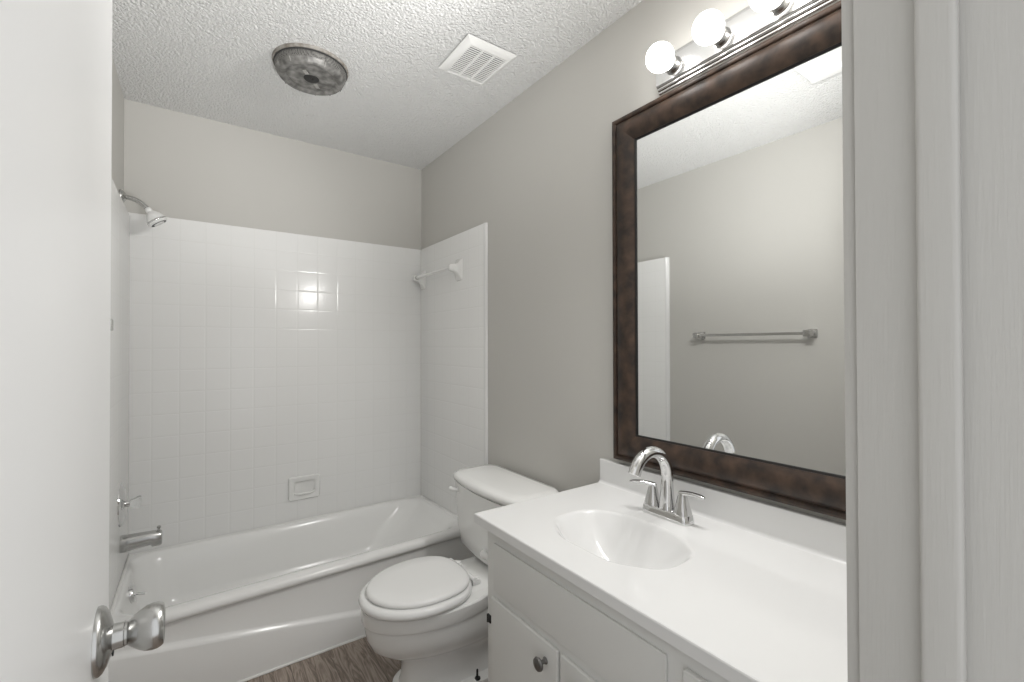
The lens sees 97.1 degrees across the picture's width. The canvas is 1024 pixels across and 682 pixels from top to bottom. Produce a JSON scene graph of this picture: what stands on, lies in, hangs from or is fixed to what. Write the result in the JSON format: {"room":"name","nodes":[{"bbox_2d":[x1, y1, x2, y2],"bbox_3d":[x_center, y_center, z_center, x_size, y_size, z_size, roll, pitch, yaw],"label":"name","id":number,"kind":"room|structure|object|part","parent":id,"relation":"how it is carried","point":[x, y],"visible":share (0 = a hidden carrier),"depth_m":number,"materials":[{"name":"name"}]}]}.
{"room":"bathroom","nodes":[
{"label":"bathroom","id":0,"kind":"room"},
{"bbox_2d":[109,55,129,609],"bbox_3d":[-1.091,0.077,1.015,0.127,2.493,2.731,0,-1,-35],"label":"wall","id":1,"kind":"structure","parent":0,"point":[120,217],"depth_m":1.87,"materials":[{"name":"white tile"}]},
{"bbox_2d":[110,319,112,330],"bbox_3d":[-0.986,-0.049,1.002,0.082,0.048,0.701,0,-1,-35],"label":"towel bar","id":2,"kind":"object","parent":1,"relation":"attached to","point":[111,320],"visible":0.1,"depth_m":1.28,"materials":[{"name":"silver metal"}]},
{"bbox_2d":[118,483,141,526],"bbox_3d":[-1.616,0.688,1.918,0.069,0.180,0.180,0,-1,-35],"label":"shower valve","id":3,"kind":"object","parent":1,"relation":"attached to","point":[123,503],"visible":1,"depth_m":1.88,"materials":[{"name":"silver metal"}]},
{"bbox_3d":[-1.604,0.688,1.927,0.041,0.056,0.056,0,-1,-35],"label":"clear knob","id":4,"kind":"part","parent":3,"relation":"part of","materials":[{"name":"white plastic"}]},
{"bbox_2d":[119,525,161,552],"bbox_3d":[-1.587,0.847,1.937,0.139,0.083,0.068,0,-1,-35],"label":"tub spout","id":5,"kind":"object","parent":1,"relation":"attached to","point":[128,542],"visible":1,"depth_m":1.92,"materials":[{"name":"grey metal"}]},
{"bbox_2d":[119,189,166,226],"bbox_3d":[-1.689,-0.604,2.077,0.170,0.154,0.085,0,-1,-35],"label":"shower","id":6,"kind":"object","parent":1,"relation":"attached to","point":[153,218],"visible":0.94,"depth_m":2.07,"materials":[{"name":"grey metal"}]},
{"bbox_3d":[-1.711,-0.630,2.062,0.094,0.059,0.020,0,-1,-35],"label":"arm","id":7,"kind":"part","parent":6,"relation":"part of","materials":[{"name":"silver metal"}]},
{"bbox_2d":[124,99,420,554],"bbox_3d":[-1.254,0.093,2.627,1.724,2.493,0.112,0,-1,-35],"label":"wall","id":8,"kind":"structure","parent":0,"point":[275,306],"depth_m":2.48,"materials":[{"name":"white tile"}]},
{"bbox_2d":[288,473,319,501],"bbox_3d":[-1.185,0.837,2.584,0.168,0.133,0.028,0,-1,-35],"label":"soap dish","id":9,"kind":"object","parent":8,"relation":"attached to","point":[305,486],"visible":1,"depth_m":2.58,"materials":[{"name":"white ceramic"}]},
{"bbox_2d":[245,637,400,681],"bbox_3d":[-0.113,1.351,1.008,1.624,0.060,3.950,0,-1,-35],"label":"floor","id":10,"kind":"structure","parent":0,"point":[355,661],"depth_m":1.84,"materials":[{"name":"brown wood"}]},
{"bbox_2d":[108,495,474,681],"bbox_3d":[-0.995,1.161,2.264,1.488,0.352,0.760,0,-1,-35],"label":"bathtub","id":11,"kind":"object","parent":10,"relation":"on","point":[243,606],"visible":0.7,"depth_m":2.02,"materials":[{"name":"white ceramic"}]},
{"bbox_3d":[-1.611,1.075,1.917,0.026,0.069,0.068,0,-1,-35],"label":"overflow plate","id":12,"kind":"part","parent":11,"relation":"part of","materials":[{"name":"silver metal"}]},
{"bbox_2d":[112,496,459,623],"bbox_3d":[-0.996,1.139,2.267,1.485,0.293,0.754,0,-1,-35],"label":"tub basin","id":13,"kind":"object","parent":11,"relation":"in","point":[311,570],"depth_m":2.23,"materials":[{"name":"white ceramic"}]},
{"bbox_2d":[358,464,558,681],"bbox_3d":[-0.246,0.967,1.835,0.740,0.724,0.550,0,-1,-35],"label":"toilet","id":14,"kind":"object","parent":10,"relation":"on","point":[428,614],"visible":0.8,"depth_m":1.70,"materials":[{"name":"white ceramic"}]},
{"bbox_3d":[-0.372,0.948,1.731,0.414,0.032,0.380,0,-1,-35],"label":"seat","id":15,"kind":"part","parent":14,"relation":"part of","materials":[{"name":"white plastic"}]},
{"bbox_3d":[-0.364,0.920,1.736,0.383,0.022,0.344,0,-1,-35],"label":"lid","id":16,"kind":"part","parent":14,"relation":"part of","materials":[{"name":"white plastic"}]},
{"bbox_3d":[-0.259,1.147,1.808,0.672,0.364,0.372,0,-1,-35],"label":"bowl","id":17,"kind":"part","parent":14,"relation":"part of","materials":[{"name":"white ceramic"}]},
{"bbox_3d":[-0.258,0.679,2.075,0.064,0.030,0.031,-1,-1,43],"label":"flush lever","id":18,"kind":"part","parent":14,"relation":"part of","materials":[{"name":"white plastic"}]},
{"bbox_3d":[-0.050,0.805,1.975,0.249,0.315,0.538,0,-1,-35],"label":"tank","id":19,"kind":"part","parent":14,"relation":"part of","materials":[{"name":"white ceramic"}]},
{"bbox_3d":[-0.051,0.626,1.976,0.262,0.040,0.550,0,-1,-35],"label":"tank lid","id":20,"kind":"part","parent":14,"relation":"part of","materials":[{"name":"white ceramic"}]},
{"bbox_2d":[487,531,729,681],"bbox_3d":[0.415,0.932,1.079,0.580,0.778,0.982,0,-1,-35],"label":"vanity cabinet","id":21,"kind":"object","parent":10,"relation":"on","point":[543,627],"visible":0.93,"depth_m":1.07,"materials":[{"name":"white paint"}]},
{"bbox_2d":[480,549,487,561],"bbox_3d":[-0.064,0.652,1.378,0.054,0.056,0.056,0,-1,-35],"label":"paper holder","id":22,"kind":"object","parent":21,"relation":"attached to","point":[484,553],"visible":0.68,"depth_m":1.37,"materials":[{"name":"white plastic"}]},
{"bbox_3d":[0.027,0.968,1.191,0.011,0.460,0.290,0,-1,-35],"label":"door","id":23,"kind":"part","parent":21,"relation":"part of","materials":[{"name":"white paint"}]},
{"bbox_3d":[0.069,0.781,1.096,0.031,0.033,0.033,0,-1,-35],"label":"knob","id":24,"kind":"part","parent":21,"relation":"part of","materials":[{"name":"grey metal"}]},
{"bbox_3d":[0.201,0.965,0.946,0.011,0.460,0.289,0,-1,-35],"label":"door","id":25,"kind":"part","parent":21,"relation":"part of","materials":[{"name":"white paint"}]},
{"bbox_3d":[0.117,0.647,1.069,0.008,0.134,0.582,0,-1,-35],"label":"false drawer","id":26,"kind":"part","parent":21,"relation":"part of","materials":[{"name":"white paint"}]},
{"bbox_2d":[474,458,847,681],"bbox_3d":[0.411,0.535,1.108,0.560,0.210,1.028,0,-1,-35],"label":"countertop","id":27,"kind":"structure","parent":21,"relation":"on","point":[753,590],"depth_m":1.03,"materials":[{"name":"white stone"}]},
{"bbox_2d":[554,509,694,569],"bbox_3d":[0.285,0.579,1.207,0.276,0.124,0.393,0,-1,-35],"label":"basin","id":28,"kind":"object","parent":27,"relation":"in","point":[619,539],"depth_m":1.29,"materials":[{"name":"white ceramic"}]},
{"bbox_2d":[628,446,705,526],"bbox_3d":[0.426,0.410,1.320,0.208,0.216,0.174,0,-1,0],"label":"sink faucet","id":29,"kind":"object","parent":27,"relation":"on","point":[663,506],"visible":1,"depth_m":1.31,"materials":[{"name":"silver metal"}]},
{"bbox_3d":[0.399,0.435,1.383,0.076,0.019,0.021,0,-1,16],"label":"lever","id":30,"kind":"part","parent":29,"relation":"part of","materials":[{"name":"silver metal"}]},
{"bbox_3d":[0.401,0.397,1.294,0.186,0.191,0.049,0,-1,-35],"label":"spout","id":31,"kind":"part","parent":29,"relation":"part of","materials":[{"name":"silver metal"}]},
{"bbox_3d":[0.428,0.464,1.375,0.049,0.061,0.049,0,-1,-35],"label":"handle","id":32,"kind":"part","parent":29,"relation":"part of","materials":[{"name":"silver metal"}]},
{"bbox_3d":[0.458,0.505,1.333,0.054,0.026,0.162,0,-1,-35],"label":"plate","id":33,"kind":"part","parent":29,"relation":"part of","materials":[{"name":"silver metal"}]},
{"bbox_3d":[0.487,0.463,1.292,0.049,0.061,0.049,0,-1,-35],"label":"handle","id":34,"kind":"part","parent":29,"relation":"part of","materials":[{"name":"silver metal"}]},
{"bbox_3d":[0.504,0.433,1.267,0.021,0.019,0.076,0,-1,-35],"label":"lever","id":35,"kind":"part","parent":29,"relation":"part of","materials":[{"name":"silver metal"}]},
{"bbox_3d":[0.390,0.643,0.680,0.013,0.134,0.292,0,-1,-35],"label":"drawer","id":36,"kind":"part","parent":21,"relation":"part of","materials":[{"name":"white paint"}]},
{"bbox_2d":[112,0,642,169],"bbox_3d":[-0.471,-1.216,1.530,1.724,0.100,2.831,0,-1,-35],"label":"ceiling","id":37,"kind":"structure","parent":0,"point":[208,59],"depth_m":1.85,"materials":[{"name":"white paint"}]},
{"bbox_2d":[272,43,348,95],"bbox_3d":[-0.847,-1.132,1.909,0.296,0.062,0.296,0,-1,-35],"label":"ceiling light","id":38,"kind":"object","parent":37,"relation":"attached to","point":[307,68],"visible":1,"depth_m":1.85,"materials":[{"name":"metal"}]},
{"bbox_2d":[438,33,516,85],"bbox_3d":[-0.147,-1.151,1.874,0.224,0.024,0.256,0,-1,-35],"label":"ceiling vent","id":39,"kind":"object","parent":37,"relation":"in","point":[477,60],"visible":1,"depth_m":1.84,"materials":[{"name":"white plastic"}]},
{"bbox_2d":[448,46,505,82],"bbox_3d":[-0.147,-1.142,1.874,0.168,0.007,0.196,0,-1,-35],"label":"grille","id":40,"kind":"object","parent":39,"relation":"attached to","point":[477,64],"depth_m":1.86,"materials":[{"name":"white plastic"}]},
{"bbox_2d":[421,0,845,523],"bbox_3d":[0.218,0.083,1.942,0.114,2.493,2.731,0,-1,-35],"label":"wall","id":41,"kind":"structure","parent":0,"point":[517,351],"depth_m":2.02,"materials":[{"name":"grey paint"}]},
{"bbox_2d":[413,258,462,289],"bbox_3d":[-0.470,-0.404,2.759,0.071,0.123,0.565,0,-1,-35],"label":"towel bar","id":42,"kind":"object","parent":41,"relation":"attached to","point":[457,268],"visible":1,"depth_m":2.58,"materials":[{"name":"white ceramic"}]},
{"bbox_3d":[-0.612,-0.402,2.960,0.071,0.123,0.072,0,-1,-35],"label":"post","id":43,"kind":"part","parent":42,"relation":"part of","materials":[{"name":"white ceramic"}]},
{"bbox_3d":[-0.327,-0.406,2.558,0.071,0.123,0.072,0,-1,-35],"label":"post","id":44,"kind":"part","parent":42,"relation":"part of","materials":[{"name":"white ceramic"}]},
{"bbox_3d":[-0.372,0.362,2.688,0.012,1.951,0.803,0,-1,-35],"label":"tile panel","id":45,"kind":"part","parent":41,"relation":"part of","materials":[{"name":"white tile"}]},
{"bbox_2d":[599,458,846,565],"bbox_3d":[0.626,0.475,1.261,0.032,0.088,1.028,0,-1,-35],"label":"backsplash","id":46,"kind":"structure","parent":41,"relation":"attached to","point":[822,537],"depth_m":1.22,"materials":[{"name":"white stone"}]},
{"bbox_2d":[612,1,845,519],"bbox_3d":[0.634,-0.188,1.251,0.036,1.207,0.919,0,-1,-35],"label":"wall mirror","id":47,"kind":"object","parent":41,"relation":"attached to","point":[728,238],"visible":0.61,"depth_m":1.25,"materials":[{"name":"brown wood"}]},
{"bbox_3d":[0.395,-0.184,1.588,0.036,1.207,0.092,0,-1,-35],"label":"frame rail","id":48,"kind":"part","parent":47,"relation":"part of","materials":[{"name":"brown wood"}]},
{"bbox_3d":[0.632,-0.745,1.256,0.036,0.092,0.919,0,-1,-35],"label":"frame rail","id":49,"kind":"part","parent":47,"relation":"part of","materials":[{"name":"brown wood"}]},
{"bbox_3d":[0.635,0.369,1.246,0.036,0.092,0.919,0,-1,-35],"label":"frame rail","id":50,"kind":"part","parent":47,"relation":"part of","materials":[{"name":"brown wood"}]},
{"bbox_2d":[646,0,840,95],"bbox_3d":[0.609,-0.861,1.197,0.144,0.116,0.607,0,-1,-35],"label":"vanity light","id":51,"kind":"object","parent":41,"relation":"attached to","point":[716,40],"visible":1,"depth_m":1.24,"materials":[{"name":"grey metal"}]},
{"bbox_3d":[0.448,-0.859,1.370,0.082,0.083,0.083,0,-1,-35],"label":"bulb","id":52,"kind":"part","parent":51,"relation":"part of","materials":[{"name":"white glass"}]},
{"bbox_2d":[665,55,680,74],"bbox_3d":[0.493,-0.859,1.402,0.036,0.054,0.054,0,-1,-35],"label":"socket","id":53,"kind":"object","parent":51,"relation":"attached to","point":[675,68],"depth_m":1.39,"materials":[{"name":"grey metal"}]},
{"bbox_3d":[0.539,-0.860,1.242,0.082,0.083,0.083,0,-1,-35],"label":"bulb","id":54,"kind":"part","parent":51,"relation":"part of","materials":[{"name":"white glass"}]},
{"bbox_2d":[712,26,730,47],"bbox_3d":[0.584,-0.860,1.274,0.036,0.054,0.054,0,-1,-35],"label":"socket","id":55,"kind":"object","parent":51,"relation":"attached to","point":[724,41],"depth_m":1.26,"materials":[{"name":"grey metal"}]},
{"bbox_3d":[0.629,-0.862,1.115,0.082,0.083,0.083,0,-1,-35],"label":"bulb","id":56,"kind":"part","parent":51,"relation":"part of","materials":[{"name":"white glass"}]},
{"bbox_2d":[769,0,790,15],"bbox_3d":[0.674,-0.861,1.147,0.036,0.054,0.054,0,-1,-35],"label":"socket","id":57,"kind":"object","parent":51,"relation":"attached to","point":[783,8],"depth_m":1.14,"materials":[{"name":"grey metal"}]},
{"bbox_3d":[0.353,0.068,0.358,1.724,2.493,0.131,0,-1,-35],"label":"wall","id":58,"kind":"structure","parent":0,"visible":0},
{"bbox_2d":[0,0,164,681],"bbox_3d":[-0.325,0.299,0.325,0.095,2.008,0.592,0,-1,-34],"label":"door","id":59,"kind":"structure","parent":58,"relation":"in","point":[57,624],"depth_m":0.34,"materials":[{"name":"white paint"}]},
{"bbox_3d":[-0.416,0.325,0.512,0.036,0.048,0.048,0,-1,-35],"label":"knob","id":60,"kind":"part","parent":59,"relation":"part of","materials":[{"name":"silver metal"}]},
{"bbox_2d":[841,0,1023,681],"bbox_3d":[0.102,0.267,0.178,0.731,2.092,0.155,0,-1,-35],"label":"door frame","id":61,"kind":"structure","parent":58,"relation":"attached to","point":[939,84],"depth_m":0.36,"materials":[{"name":"grey paint"}]}
]}

